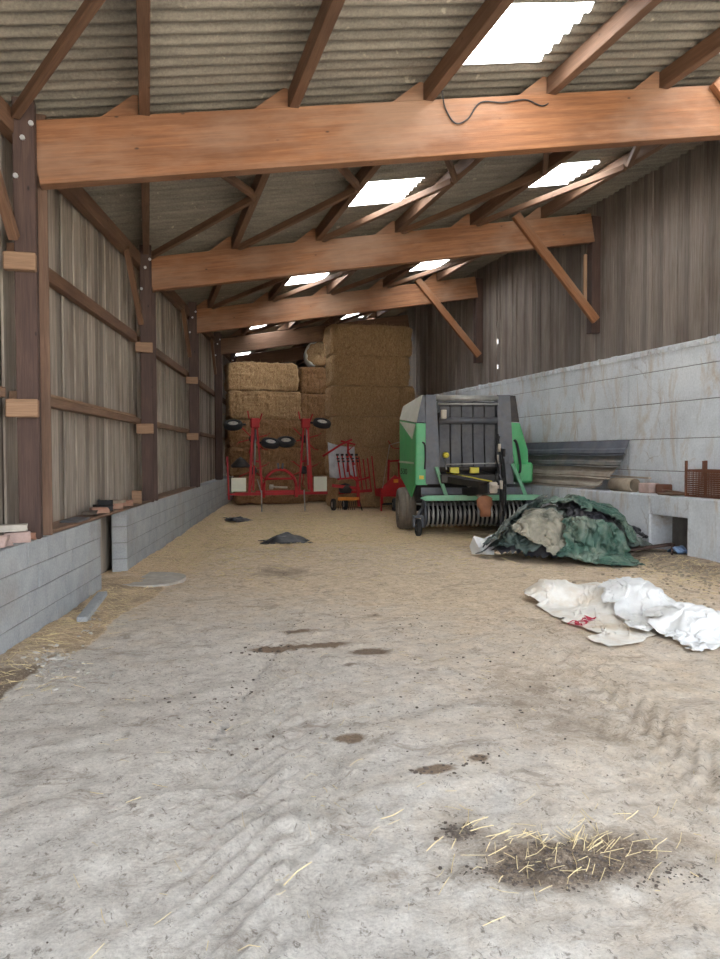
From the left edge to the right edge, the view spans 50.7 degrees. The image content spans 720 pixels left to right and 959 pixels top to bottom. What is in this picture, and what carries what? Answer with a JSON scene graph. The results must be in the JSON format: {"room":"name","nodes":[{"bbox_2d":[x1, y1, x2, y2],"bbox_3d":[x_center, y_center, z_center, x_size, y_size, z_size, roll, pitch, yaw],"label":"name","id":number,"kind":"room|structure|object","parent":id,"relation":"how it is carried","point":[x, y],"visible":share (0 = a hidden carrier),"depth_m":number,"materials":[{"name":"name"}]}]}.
{"room":"farm building","nodes":[
{"label":"farm building","id":0,"kind":"room"},
{"bbox_2d":[0,133,229,573],"bbox_3d":[-4.078,-1.820,18.096,0.081,5.762,39.527,0,2,-5],"label":"wall","id":1,"kind":"structure","parent":0,"point":[94,458],"depth_m":9.76,"materials":[{"name":"wood"}]},
{"bbox_2d":[6,242,136,341],"bbox_3d":[-3.280,-2.107,9.222,0.091,0.140,5.042,0,2,-5],"label":"wall rail","id":2,"kind":"object","parent":1,"relation":"attached to","point":[58,283],"visible":0.72,"depth_m":8.93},
{"bbox_2d":[9,391,139,423],"bbox_3d":[-3.267,-0.828,9.267,0.111,0.090,5.042,0,2,-5],"label":"wall rail","id":3,"kind":"object","parent":1,"relation":"attached to","point":[58,404],"visible":0.72,"depth_m":8.87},
{"bbox_2d":[51,394,135,416],"bbox_3d":[-3.239,-0.893,9.403,0.054,0.030,4.176,0,2,-5],"label":"batten","id":4,"kind":"object","parent":3,"relation":"on","point":[52,396],"visible":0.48,"depth_m":8.91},
{"bbox_2d":[57,187,139,270],"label":"wall plate","id":5,"kind":"object","parent":1,"relation":"on","point":[85,205],"depth_m":9.45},
{"bbox_2d":[137,336,187,376],"bbox_3d":[-3.705,-2.282,14.525,0.091,0.140,4.991,0,2,-5],"label":"wall rail","id":6,"kind":"object","parent":1,"relation":"attached to","point":[160,355],"visible":0.62,"depth_m":14.75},
{"bbox_2d":[140,419,188,432],"bbox_3d":[-3.692,-1.002,14.570,0.111,0.090,4.991,0,2,-5],"label":"wall rail","id":7,"kind":"object","parent":1,"relation":"attached to","point":[159,425],"visible":0.62,"depth_m":14.71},
{"bbox_2d":[161,290,188,318],"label":"wall plate","id":8,"kind":"object","parent":1,"relation":"on","point":[171,295],"depth_m":15.34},
{"bbox_2d":[0,476,233,654],"bbox_3d":[-3.889,0.631,18.151,0.281,0.960,39.373,0,2,-5],"label":"wall","id":9,"kind":"structure","parent":0,"point":[42,580],"depth_m":7.87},
{"bbox_2d":[0,535,13,547],"bbox_3d":[-2.914,0.492,6.083,0.238,0.107,0.234,-1,2,-16],"label":"brick","id":10,"kind":"object","parent":9,"relation":"on","point":[5,540],"visible":1,"depth_m":6.01,"materials":[{"name":"pink paint"}]},
{"bbox_2d":[3,531,30,542],"bbox_3d":[-2.913,0.486,6.454,0.210,0.093,0.142,-1,2,-27],"label":"brick","id":11,"kind":"object","parent":9,"relation":"on","point":[24,536],"visible":0.67,"depth_m":6.41,"materials":[{"name":"pink paint"}]},
{"bbox_2d":[0,523,27,532],"bbox_3d":[-2.940,0.410,6.444,0.228,0.060,0.147,-1,2,-21],"label":"block","id":12,"kind":"object","parent":11,"relation":"on","point":[4,527],"visible":1,"depth_m":6.39,"materials":[{"name":"concrete"}]},
{"bbox_2d":[3,96,52,538],"bbox_3d":[-2.947,-1.391,6.738,0.315,3.830,0.455,-1,2,-16],"label":"timber post","id":13,"kind":"object","parent":9,"relation":"on","point":[29,260],"visible":0.96,"depth_m":6.64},
{"bbox_2d":[0,96,13,143],"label":"wall plate","id":14,"kind":"object","parent":13,"relation":"on","point":[6,121],"depth_m":6.43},
{"bbox_2d":[0,170,19,239],"bbox_3d":[-2.933,-2.516,6.049,0.080,0.976,0.939,0,2,-4],"label":"knee brace","id":15,"kind":"object","parent":13,"relation":"attached to","point":[6,212],"visible":1,"depth_m":6.33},
{"bbox_2d":[53,507,128,532],"bbox_3d":[-3.125,0.436,8.683,0.270,0.035,3.188,0,2,-5],"label":"board","id":16,"kind":"object","parent":9,"relation":"on","point":[57,526],"visible":0.48,"depth_m":8.20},
{"bbox_2d":[60,517,89,522],"bbox_3d":[-3.028,0.428,8.096,0.193,0.025,0.531,0,2,-4],"label":"slate","id":17,"kind":"object","parent":16,"relation":"on","point":[73,519],"visible":1,"depth_m":7.97,"materials":[{"name":"grey stone"}]},
{"bbox_2d":[123,487,195,508],"bbox_3d":[-3.562,0.282,13.765,0.281,0.020,6.723,0,2,-5],"label":"board","id":18,"kind":"object","parent":9,"relation":"on","point":[182,489],"visible":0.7,"depth_m":14.13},
{"bbox_2d":[132,490,141,503],"bbox_3d":[-3.301,0.257,11.240,0.143,0.192,0.143,-1,2,-16],"label":"wood block","id":19,"kind":"object","parent":18,"relation":"on","point":[136,494],"visible":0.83,"depth_m":11.18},
{"bbox_2d":[135,244,157,501],"bbox_3d":[-3.366,-1.647,11.972,0.315,3.998,0.455,-1,2,-16],"label":"timber post","id":20,"kind":"object","parent":18,"relation":"on","point":[146,346],"visible":0.91,"depth_m":11.86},
{"bbox_2d":[124,246,143,324],"bbox_3d":[-3.353,-2.856,11.280,0.080,0.976,0.939,0,2,-4],"label":"knee brace","id":21,"kind":"object","parent":20,"relation":"attached to","point":[127,253],"visible":0.9,"depth_m":11.22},
{"bbox_2d":[186,302,199,487],"bbox_3d":[-3.786,-1.903,17.206,0.315,4.167,0.455,-1,2,-16],"label":"timber post","id":22,"kind":"object","parent":9,"relation":"on","point":[193,436],"visible":0.96,"depth_m":17.09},
{"bbox_2d":[181,306,191,356],"bbox_3d":[-3.773,-3.196,16.511,0.080,0.976,0.939,0,2,-4],"label":"knee brace","id":23,"kind":"object","parent":22,"relation":"attached to","point":[183,312],"visible":0.86,"depth_m":16.46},
{"bbox_2d":[214,332,222,479],"bbox_3d":[-4.180,-2.161,22.486,0.240,4.335,0.380,-1,2,-16],"label":"timber post","id":24,"kind":"object","parent":9,"relation":"on","point":[218,336],"visible":0.98,"depth_m":22.34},
{"bbox_2d":[230,353,235,362],"bbox_3d":[-4.599,-2.417,27.720,0.240,4.503,0.380,-1,2,-16],"label":"timber post","id":25,"kind":"object","parent":9,"relation":"on","point":[233,356],"visible":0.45,"depth_m":27.49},
{"bbox_2d":[236,344,306,362],"bbox_3d":[-2.231,-4.729,28.372,4.980,1.336,0.160,-1,2,-16],"label":"timber beam","id":26,"kind":"structure","parent":25,"relation":"attached to","point":[292,354],"depth_m":28.06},
{"bbox_2d":[0,500,719,958],"bbox_3d":[-2.453,0.931,18.664,11.655,0.199,39.200,-1,2,-16],"label":"floor","id":27,"kind":"structure","parent":0,"point":[356,895],"depth_m":3.94,"materials":[{"name":"concrete"}]},
{"bbox_2d":[21,600,116,693],"bbox_3d":[-2.515,1.351,6.865,0.709,0.082,3.758,-1,2,-16],"label":"rubble","id":28,"kind":"object","parent":27,"relation":"on","point":[57,656],"visible":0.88,"depth_m":5.70,"materials":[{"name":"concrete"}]},
{"bbox_2d":[76,591,106,621],"bbox_3d":[-2.721,1.286,7.748,0.100,0.050,1.206,0,3,-10],"label":"plank","id":29,"kind":"object","parent":27,"relation":"on","point":[88,611],"visible":1,"depth_m":7.60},
{"bbox_2d":[122,572,185,586],"bbox_3d":[-2.697,1.288,9.676,0.945,0.060,1.100,-1,2,-16],"label":"threshold slab","id":30,"kind":"object","parent":27,"relation":"on","point":[153,579],"visible":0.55,"depth_m":9.58,"materials":[{"name":"concrete"}]},
{"bbox_2d":[231,474,307,504],"bbox_3d":[-2.929,0.267,24.901,2.662,1.098,1.377,-1,2,-16],"label":"bale","id":31,"kind":"object","parent":27,"relation":"on","point":[250,499],"visible":0.57,"depth_m":24.45},
{"bbox_2d":[223,447,305,475],"bbox_3d":[-3.115,-0.601,24.805,2.656,1.155,1.319,-1,2,-16],"label":"bale","id":32,"kind":"object","parent":31,"relation":"on","point":[286,456],"visible":0.72,"depth_m":24.37},
{"bbox_2d":[223,417,301,448],"bbox_3d":[-3.161,-1.501,24.794,2.654,1.163,1.319,-1,2,-16],"label":"bale","id":33,"kind":"object","parent":32,"relation":"on","point":[276,428],"visible":0.64,"depth_m":24.32},
{"bbox_2d":[222,389,304,419],"bbox_3d":[-3.145,-2.438,24.761,2.660,1.146,1.284,-1,2,-16],"label":"bale","id":34,"kind":"object","parent":33,"relation":"on","point":[277,405],"visible":0.87,"depth_m":24.28},
{"bbox_2d":[223,358,298,392],"bbox_3d":[-3.181,-3.345,24.704,2.622,1.138,1.343,-1,2,-16],"label":"bale","id":35,"kind":"object","parent":34,"relation":"on","point":[240,376],"visible":0.89,"depth_m":24.25},
{"bbox_2d":[224,411,330,511],"bbox_3d":[-2.316,-0.515,21.461,3.032,2.824,0.698,-1,2,-16],"label":"hay tedder","id":36,"kind":"object","parent":27,"relation":"on","point":[320,483],"visible":1,"depth_m":21.32,"materials":[{"name":"red paint"}]},
{"bbox_2d":[258,532,312,544],"bbox_3d":[-1.371,1.065,13.933,0.937,0.190,0.620,-1,2,-16],"label":"rag","id":37,"kind":"object","parent":27,"relation":"on","point":[286,537],"visible":0.99,"depth_m":13.80,"materials":[{"name":"fabric"}]},
{"bbox_2d":[302,474,327,501],"bbox_3d":[-1.542,0.232,26.173,1.537,1.071,1.323,-1,2,-16],"label":"bale","id":38,"kind":"object","parent":27,"relation":"on","point":[311,497],"visible":0.17,"depth_m":25.70},
{"bbox_2d":[301,447,326,474],"bbox_3d":[-1.536,-0.673,26.126,1.500,1.145,1.316,-1,2,-16],"label":"bale","id":39,"kind":"object","parent":38,"relation":"on","point":[316,455],"visible":0.3,"depth_m":25.65},
{"bbox_2d":[300,421,327,449],"bbox_3d":[-1.522,-1.562,26.127,1.513,1.112,1.303,-1,2,-20],"label":"bale","id":40,"kind":"object","parent":39,"relation":"on","point":[317,441],"visible":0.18,"depth_m":25.60},
{"bbox_2d":[300,394,328,420],"bbox_3d":[-1.533,-2.497,26.081,1.525,1.101,1.341,-1,2,-16],"label":"bale","id":41,"kind":"object","parent":40,"relation":"on","point":[313,404],"visible":0.51,"depth_m":25.55},
{"bbox_2d":[296,365,327,394],"bbox_3d":[-1.560,-3.403,26.069,1.464,1.155,1.319,-1,2,-16],"label":"bale","id":42,"kind":"object","parent":41,"relation":"on","point":[311,379],"visible":0.54,"depth_m":25.52},
{"bbox_2d":[303,342,327,366],"bbox_3d":[-1.480,-4.247,26.045,0.873,0.883,1.090,0,2,-8],"label":"bale","id":43,"kind":"object","parent":42,"relation":"on","point":[314,352],"visible":0.82,"depth_m":25.59,"materials":[{"name":"plant"}]},
{"bbox_2d":[322,439,375,510],"bbox_3d":[-0.313,-0.141,21.775,1.641,2.052,0.630,-1,2,-16],"label":"rake","id":44,"kind":"object","parent":27,"relation":"on","point":[342,464],"visible":1,"depth_m":21.59,"materials":[{"name":"red metal"}]},
{"bbox_2d":[328,442,356,477],"bbox_3d":[-0.504,-0.541,21.658,0.848,1.050,0.112,-1,2,-16],"label":"curtain","id":45,"kind":"object","parent":44,"relation":"hanging from","point":[333,464],"depth_m":21.62,"materials":[{"name":"grey fabric"}]},
{"bbox_2d":[0,510,719,699],"bbox_3d":[0.207,1.089,13.377,8.636,0.196,16.052,0,2,-10],"label":"straw","id":46,"kind":"object","parent":27,"relation":"on","point":[373,511],"visible":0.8,"depth_m":13.21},
{"bbox_2d":[3,594,719,943],"bbox_3d":[-0.435,1.416,5.162,4.418,0.099,7.238,0,2,-10],"label":"clod","id":47,"kind":"object","parent":27,"relation":"on","point":[586,877],"visible":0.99,"depth_m":3.01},
{"bbox_2d":[325,477,401,507],"bbox_3d":[0.251,0.313,23.119,2.826,1.186,1.262,-1,2,-16],"label":"bale","id":48,"kind":"object","parent":27,"relation":"on","point":[367,499],"visible":0.37,"depth_m":22.64},
{"bbox_2d":[322,446,400,477],"bbox_3d":[0.311,-0.611,23.129,2.900,1.132,1.314,-1,2,-16],"label":"bale","id":49,"kind":"object","parent":48,"relation":"on","point":[379,454],"visible":0.4,"depth_m":22.73},
{"bbox_2d":[323,413,404,448],"bbox_3d":[0.292,-1.482,23.082,2.827,1.130,1.300,-1,2,-16],"label":"bale","id":50,"kind":"object","parent":49,"relation":"on","point":[376,431],"visible":0.74,"depth_m":22.59},
{"bbox_2d":[323,384,416,416],"bbox_3d":[0.320,-2.403,23.077,2.972,1.122,1.325,-1,2,-16],"label":"bale","id":51,"kind":"object","parent":50,"relation":"on","point":[369,400],"visible":0.86,"depth_m":22.59},
{"bbox_2d":[322,353,412,386],"bbox_3d":[0.236,-3.292,23.010,2.767,1.160,1.321,-1,2,-16],"label":"bale","id":52,"kind":"object","parent":51,"relation":"on","point":[341,369],"visible":0.9,"depth_m":22.55},
{"bbox_2d":[322,320,413,359],"bbox_3d":[0.231,-4.208,23.018,2.847,1.153,1.281,-1,2,-16],"label":"bale","id":53,"kind":"object","parent":52,"relation":"on","point":[346,339],"visible":0.9,"depth_m":22.57},
{"bbox_2d":[375,440,405,510],"bbox_3d":[1.091,-0.107,21.409,1.178,1.992,0.830,-1,2,-16],"label":"implement","id":54,"kind":"object","parent":27,"relation":"on","point":[389,489],"visible":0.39,"depth_m":21.32,"materials":[{"name":"paint"}]},
{"bbox_2d":[73,638,716,958],"bbox_3d":[0.180,1.440,4.417,3.292,0.071,3.736,-1,2,-16],"label":"straw","id":55,"kind":"object","parent":27,"relation":"on","point":[576,838],"visible":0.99,"depth_m":3.15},
{"bbox_2d":[396,395,539,535],"bbox_3d":[2.212,-0.306,15.400,2.740,2.780,4.085,0,2,-4],"label":"round baler","id":56,"kind":"object","parent":27,"relation":"on","point":[453,452],"visible":0.93,"depth_m":15.24,"materials":[{"name":"metal"}]},
{"bbox_2d":[470,535,494,554],"bbox_3d":[1.958,1.036,11.968,0.400,0.310,0.267,-1,2,-16],"label":"scrap","id":57,"kind":"object","parent":27,"relation":"on","point":[476,545],"visible":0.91,"depth_m":11.87,"materials":[{"name":"plastic"}]},
{"bbox_2d":[475,505,566,553],"bbox_3d":[2.635,0.781,11.734,1.303,0.770,1.178,-1,2,-35],"label":"plastic sheet","id":58,"kind":"object","parent":27,"relation":"on","point":[509,537],"visible":0.46,"depth_m":11.40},
{"bbox_2d":[483,494,546,546],"bbox_3d":[2.424,0.644,11.773,1.052,0.819,0.480,-1,2,-26],"label":"plastic sheet","id":59,"kind":"object","parent":58,"relation":"on","point":[539,499],"visible":0.86,"depth_m":11.68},
{"bbox_2d":[490,517,639,557],"bbox_3d":[3.193,0.819,11.769,2.280,0.687,1.500,-1,2,-16],"label":"plastic","id":60,"kind":"object","parent":27,"relation":"on","point":[541,550],"visible":0.12,"depth_m":11.21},
{"bbox_2d":[511,508,565,556],"bbox_3d":[2.752,0.765,11.314,0.879,0.670,0.645,1,3,41],"label":"plastic sheet","id":61,"kind":"object","parent":60,"relation":"on","point":[542,526],"visible":0.93,"depth_m":11.23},
{"bbox_2d":[560,508,652,546],"bbox_3d":[3.756,0.761,11.969,1.387,0.728,1.550,-1,2,-16],"label":"tarpaulin","id":62,"kind":"object","parent":60,"relation":"on","point":[640,541],"visible":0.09,"depth_m":11.56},
{"bbox_2d":[536,494,636,542],"bbox_3d":[3.471,0.581,11.657,1.370,0.702,0.976,-1,2,-16],"label":"tarpaulin","id":63,"kind":"object","parent":62,"relation":"on","point":[609,509],"visible":0.94,"depth_m":11.48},
{"bbox_2d":[555,501,620,529],"bbox_3d":[3.511,0.575,11.530,0.978,0.500,0.822,-1,2,-12],"label":"plastic sheet","id":64,"kind":"object","parent":62,"relation":"on","point":[573,509],"visible":0.45,"depth_m":11.40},
{"bbox_2d":[630,543,674,550],"bbox_3d":[4.380,1.020,11.483,0.702,0.118,0.160,0,2,1],"label":"plank","id":65,"kind":"object","parent":60,"relation":"on","point":[663,544],"visible":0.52,"depth_m":11.41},
{"bbox_2d":[416,482,719,562],"bbox_3d":[3.978,0.679,14.372,0.510,1.070,17.500,-1,2,-16],"label":"concrete ledge","id":66,"kind":"object","parent":27,"relation":"on","point":[653,513],"visible":0.39,"depth_m":11.83,"materials":[{"name":"concrete"}]},
{"bbox_2d":[524,472,609,488],"bbox_3d":[3.839,-0.021,14.674,0.200,0.313,3.200,-1,2,-16],"label":"sheet","id":67,"kind":"object","parent":66,"relation":"on","point":[578,482],"visible":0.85,"depth_m":14.41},
{"bbox_2d":[533,466,616,479],"bbox_3d":[3.894,-0.177,14.653,0.200,0.254,3.460,-1,2,-16],"label":"sheet","id":68,"kind":"object","parent":67,"relation":"on","point":[554,471],"visible":0.83,"depth_m":14.28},
{"bbox_2d":[608,477,639,491],"bbox_3d":[4.448,0.089,12.806,0.246,0.236,0.574,-1,2,-16],"label":"pipe","id":69,"kind":"object","parent":66,"relation":"on","point":[615,483],"visible":0.92,"depth_m":12.70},
{"bbox_2d":[639,483,659,492],"bbox_3d":[4.636,0.135,12.185,0.220,0.162,0.270,-1,2,-16],"label":"block","id":70,"kind":"object","parent":66,"relation":"on","point":[643,487],"visible":0.86,"depth_m":12.06,"materials":[{"name":"pink paint"}]},
{"bbox_2d":[684,461,719,498],"bbox_3d":[5.019,-0.003,10.693,0.370,0.520,0.870,-1,2,-16],"label":"crate","id":71,"kind":"object","parent":66,"relation":"on","point":[705,477],"visible":1,"depth_m":10.89,"materials":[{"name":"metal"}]},
{"bbox_2d":[523,579,656,645],"bbox_3d":[2.410,1.215,7.729,1.224,0.264,3.102,0,2,-1],"label":"woven bag","id":72,"kind":"object","parent":27,"relation":"on","point":[582,605],"visible":0.72,"depth_m":7.66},
{"bbox_2d":[567,615,595,625],"bbox_3d":[2.073,1.329,7.106,0.120,0.056,0.596,1,2,32],"label":"print","id":73,"kind":"object","parent":72,"relation":"attached to","point":[584,620],"depth_m":7.21},
{"bbox_2d":[556,516,645,565],"bbox_3d":[3.408,0.873,10.912,1.197,0.670,0.671,0,2,5],"label":"tarpaulin","id":74,"kind":"object","parent":27,"relation":"on","point":[595,541],"visible":1,"depth_m":11.04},
{"bbox_2d":[598,576,675,630],"bbox_3d":[2.879,1.188,7.542,0.874,0.281,2.002,0,2,6],"label":"liner","id":75,"kind":"object","parent":27,"relation":"on","point":[632,597],"visible":0.77,"depth_m":7.56,"materials":[{"name":"white plastic"}]},
{"bbox_2d":[572,551,719,607],"bbox_3d":[3.853,1.227,9.109,2.558,0.176,6.511,-1,2,-16],"label":"debris","id":76,"kind":"object","parent":27,"relation":"on","point":[659,559],"visible":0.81,"depth_m":9.99,"materials":[{"name":"plant"}]},
{"bbox_2d":[643,602,719,650],"bbox_3d":[3.044,1.224,6.713,1.089,0.270,1.188,-1,2,-16],"label":"liner","id":77,"kind":"object","parent":27,"relation":"on","point":[697,627],"visible":1,"depth_m":6.49,"materials":[{"name":"white plastic"}]},
{"bbox_2d":[0,0,719,362],"bbox_3d":[-2.388,-4.415,18.717,11.669,2.012,38.400,-1,2,-16],"label":"ceiling","id":78,"kind":"structure","parent":0,"point":[206,55],"depth_m":7.31,"materials":[{"name":"metal"}]},
{"bbox_2d":[286,273,328,284],"bbox_3d":[-1.147,-4.472,16.750,0.970,0.215,1.250,-1,2,-16],"label":"window","id":79,"kind":"structure","parent":78,"relation":"attached to","point":[307,278],"depth_m":16.91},
{"bbox_2d":[221,312,408,354],"bbox_3d":[-1.329,-4.479,23.272,5.981,1.504,0.160,-1,2,-16],"label":"timber beam","id":80,"kind":"structure","parent":78,"relation":"attached to","point":[238,344],"depth_m":22.95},
{"bbox_2d":[349,178,420,205],"bbox_3d":[0.371,-4.295,11.300,0.970,0.215,1.170,-1,2,-16],"label":"window","id":81,"kind":"structure","parent":78,"relation":"attached to","point":[378,192],"depth_m":11.34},
{"bbox_2d":[410,260,448,270],"bbox_3d":[1.534,-4.977,17.558,0.920,0.205,1.100,-1,2,-16],"label":"window","id":82,"kind":"structure","parent":78,"relation":"attached to","point":[433,264],"depth_m":17.69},
{"bbox_2d":[463,2,593,64],"bbox_3d":[1.543,-4.159,7.093,0.970,0.214,1.150,-1,2,-16],"label":"window","id":83,"kind":"structure","parent":78,"relation":"attached to","point":[524,32],"depth_m":7.07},
{"bbox_2d":[530,161,598,186],"bbox_3d":[3.070,-4.787,11.896,1.000,0.220,1.160,-1,2,-16],"label":"window","id":84,"kind":"structure","parent":78,"relation":"attached to","point":[565,172],"depth_m":11.95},
{"bbox_2d":[436,336,719,548],"bbox_3d":[2.794,-0.668,19.970,0.300,3.398,38.600,-1,2,-16],"label":"wall","id":85,"kind":"structure","parent":0,"point":[667,404],"depth_m":12.58,"materials":[{"name":"concrete"}]},
{"bbox_2d":[324,140,719,397],"bbox_3d":[2.855,-3.844,20.019,0.052,3.102,38.860,-1,2,-16],"label":"boards","id":86,"kind":"object","parent":85,"relation":"on","point":[660,269],"visible":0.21,"depth_m":13.81,"materials":[{"name":"wood"}]},
{"bbox_2d":[473,278,482,362],"bbox_3d":[2.979,-3.996,19.160,0.180,2.103,0.180,-1,2,-16],"label":"post","id":87,"kind":"object","parent":86,"relation":"attached to","point":[478,302],"visible":0.92,"depth_m":19.08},
{"bbox_2d":[197,273,477,333],"bbox_3d":[-0.445,-4.213,18.168,7.029,1.702,0.160,-1,2,-16],"label":"timber beam","id":88,"kind":"structure","parent":87,"relation":"attached to","point":[261,312],"depth_m":18.00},
{"bbox_2d":[415,278,481,357],"bbox_3d":[2.184,-3.989,18.773,1.750,1.900,0.090,-1,2,-16],"label":"knee brace","id":89,"kind":"object","parent":88,"relation":"attached to","point":[420,283],"visible":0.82,"depth_m":18.73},
{"bbox_2d":[586,216,600,333],"bbox_3d":[4.363,-3.810,14.193,0.180,2.153,0.180,-1,2,-16],"label":"post","id":90,"kind":"object","parent":86,"relation":"attached to","point":[594,248],"visible":0.9,"depth_m":14.11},
{"bbox_2d":[151,207,594,291],"bbox_3d":[0.474,-3.963,13.073,7.993,1.870,0.160,-1,2,-16],"label":"timber beam","id":91,"kind":"structure","parent":90,"relation":"attached to","point":[221,265],"depth_m":12.86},
{"bbox_2d":[512,212,599,322],"bbox_3d":[3.568,-3.829,13.804,1.750,1.900,0.090,-1,2,-16],"label":"knee brace","id":92,"kind":"object","parent":91,"relation":"attached to","point":[520,221],"visible":1,"depth_m":13.76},
{"bbox_2d":[583,254,586,299],"bbox_3d":[4.183,-3.656,14.137,0.070,1.050,0.050,-1,2,-16],"label":"batten","id":93,"kind":"object","parent":90,"relation":"attached to","point":[584,255],"visible":0.6,"depth_m":14.11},
{"bbox_3d":[5.747,-3.649,9.224,0.180,2.153,0.180,-1,2,-16],"label":"post","id":94,"kind":"object","parent":86,"relation":"attached to","visible":0},
{"bbox_2d":[36,71,719,189],"bbox_3d":[1.376,-3.703,7.974,9.000,2.058,0.160,-1,2,-16],"label":"timber beam","id":95,"kind":"structure","parent":94,"relation":"attached to","point":[119,146],"depth_m":7.51,"materials":[{"name":"wood"}]},
{"bbox_2d":[136,0,150,254],"bbox_3d":[-1.641,-3.393,5.767,0.095,0.190,12.998,-1,2,-16],"label":"rafter","id":96,"kind":"structure","parent":95,"relation":"on","point":[142,6],"depth_m":6.23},
{"bbox_2d":[11,0,105,118],"bbox_3d":[-2.124,-3.199,5.521,0.070,0.288,2.569,-2,2,-40],"label":"strut","id":97,"kind":"object","parent":96,"relation":"attached to","point":[88,9],"visible":1,"depth_m":5.65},
{"bbox_2d":[151,196,255,258],"bbox_3d":[-2.339,-3.586,10.915,0.070,0.327,2.763,-2,3,-44],"label":"strut","id":98,"kind":"object","parent":96,"relation":"attached to","point":[246,201],"visible":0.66,"depth_m":10.73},
{"bbox_2d":[208,0,344,307],"bbox_3d":[-1.264,-3.754,9.581,0.095,0.190,20.163,-1,2,-16],"label":"rafter","id":99,"kind":"structure","parent":95,"relation":"on","point":[329,11],"depth_m":6.73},
{"bbox_2d":[221,176,256,198],"bbox_3d":[-1.660,-3.507,8.479,0.070,0.327,2.763,0,2,13],"label":"strut","id":100,"kind":"object","parent":99,"relation":"attached to","point":[237,183],"visible":0.32,"depth_m":9.31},
{"bbox_2d":[212,277,289,308],"bbox_3d":[-2.384,-3.996,16.249,0.070,0.327,2.763,-2,3,-44],"label":"strut","id":101,"kind":"object","parent":99,"relation":"attached to","point":[274,281],"visible":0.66,"depth_m":16.17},
{"bbox_2d":[238,187,357,250],"bbox_3d":[-1.000,-3.835,11.280,0.070,0.327,2.763,-2,3,-44],"label":"strut","id":102,"kind":"object","parent":99,"relation":"attached to","point":[351,191],"visible":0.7,"depth_m":11.12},
{"bbox_2d":[337,168,360,189],"bbox_3d":[-0.322,-3.756,8.844,0.070,0.327,2.763,0,2,13],"label":"strut","id":103,"kind":"object","parent":99,"relation":"attached to","point":[345,172],"visible":0.34,"depth_m":9.65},
{"bbox_2d":[236,0,514,336],"bbox_3d":[-0.886,-4.115,13.396,0.095,0.190,27.328,-1,2,-16],"label":"rafter","id":104,"kind":"structure","parent":95,"relation":"on","point":[490,12],"depth_m":7.15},
{"bbox_2d":[273,270,356,301],"bbox_3d":[-1.046,-4.245,16.613,0.070,0.327,2.763,-2,3,-44],"label":"strut","id":105,"kind":"object","parent":104,"relation":"attached to","point":[342,273],"visible":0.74,"depth_m":16.55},
{"bbox_2d":[322,178,453,241],"bbox_3d":[0.338,-4.084,11.645,0.070,0.327,2.763,-2,3,-44],"label":"strut","id":106,"kind":"object","parent":104,"relation":"attached to","point":[447,183],"visible":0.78,"depth_m":11.48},
{"bbox_2d":[444,160,456,181],"bbox_3d":[1.017,-4.005,9.209,0.070,0.327,2.763,0,2,13],"label":"strut","id":107,"kind":"object","parent":104,"relation":"attached to","point":[449,164],"visible":0.38,"depth_m":10.01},
{"bbox_2d":[257,0,662,352],"bbox_3d":[-0.508,-4.476,17.210,0.095,0.190,34.493,-1,2,-16],"label":"rafter","id":108,"kind":"structure","parent":95,"relation":"on","point":[631,12],"depth_m":7.57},
{"bbox_2d":[331,263,419,294],"bbox_3d":[0.293,-4.494,16.978,0.070,0.327,2.763,-2,3,-44],"label":"strut","id":109,"kind":"object","parent":108,"relation":"attached to","point":[405,266],"visible":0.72,"depth_m":16.92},
{"bbox_2d":[401,171,542,233],"bbox_3d":[1.677,-4.334,12.010,0.070,0.327,2.763,-2,3,-44],"label":"strut","id":110,"kind":"object","parent":108,"relation":"attached to","point":[533,177],"visible":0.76,"depth_m":11.85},
{"bbox_2d":[293,144,668,365],"bbox_3d":[1.712,-5.027,19.579,0.095,0.190,37.900,-1,2,-16],"label":"rafter","id":111,"kind":"structure","parent":95,"relation":"on","point":[558,203],"depth_m":12.72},
{"bbox_2d":[441,90,548,123],"bbox_3d":[1.390,-3.869,8.006,1.353,0.457,0.348,-1,2,-16],"label":"cable","id":112,"kind":"object","parent":95,"relation":"hanging from","point":[442,90],"visible":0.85,"depth_m":7.83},
{"bbox_2d":[293,27,719,347],"bbox_3d":[0.373,-4.778,19.215,0.095,0.190,37.900,-1,2,-16],"label":"rafter","id":113,"kind":"structure","parent":95,"relation":"on","point":[709,47],"depth_m":10.17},
{"bbox_2d":[387,256,480,288],"bbox_3d":[1.631,-4.744,17.343,0.070,0.327,2.763,-2,3,-44],"label":"strut","id":114,"kind":"object","parent":113,"relation":"attached to","point":[463,260],"visible":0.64,"depth_m":17.28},
{"bbox_2d":[476,164,625,226],"bbox_3d":[3.015,-4.583,12.374,0.070,0.327,2.763,-2,3,-44],"label":"strut","id":115,"kind":"object","parent":113,"relation":"attached to","point":[619,169],"visible":0.96,"depth_m":12.22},
{"bbox_2d":[627,146,640,167],"bbox_3d":[3.693,-4.504,9.938,0.070,0.327,2.763,0,2,13],"label":"strut","id":116,"kind":"object","parent":113,"relation":"attached to","point":[635,150],"visible":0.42,"depth_m":10.74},
{"bbox_2d":[709,76,719,100],"bbox_3d":[4.868,-3.627,8.803,1.922,1.828,0.090,-1,2,-16],"label":"knee brace","id":117,"kind":"object","parent":95,"relation":"attached to","point":[715,86],"visible":1,"depth_m":8.52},
{"bbox_2d":[415,334,719,398],"bbox_3d":[4.345,-2.136,14.161,0.270,0.110,19.072,-1,2,-16],"label":"trim","id":118,"kind":"structure","parent":85,"relation":"attached to","point":[710,339],"depth_m":13.79,"materials":[{"name":"concrete"}]},
{"bbox_2d":[528,454,624,467],"bbox_3d":[3.962,-0.378,14.676,0.152,0.254,3.640,-1,2,-16],"label":"sheet","id":119,"kind":"object","parent":85,"relation":"attached to","point":[581,461],"visible":0.81,"depth_m":14.19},
{"bbox_2d":[526,440,629,455],"bbox_3d":[4.015,-0.593,14.663,0.152,0.284,3.680,-1,2,-16],"label":"sheet","id":120,"kind":"object","parent":85,"relation":"attached to","point":[617,447],"visible":0.95,"depth_m":14.29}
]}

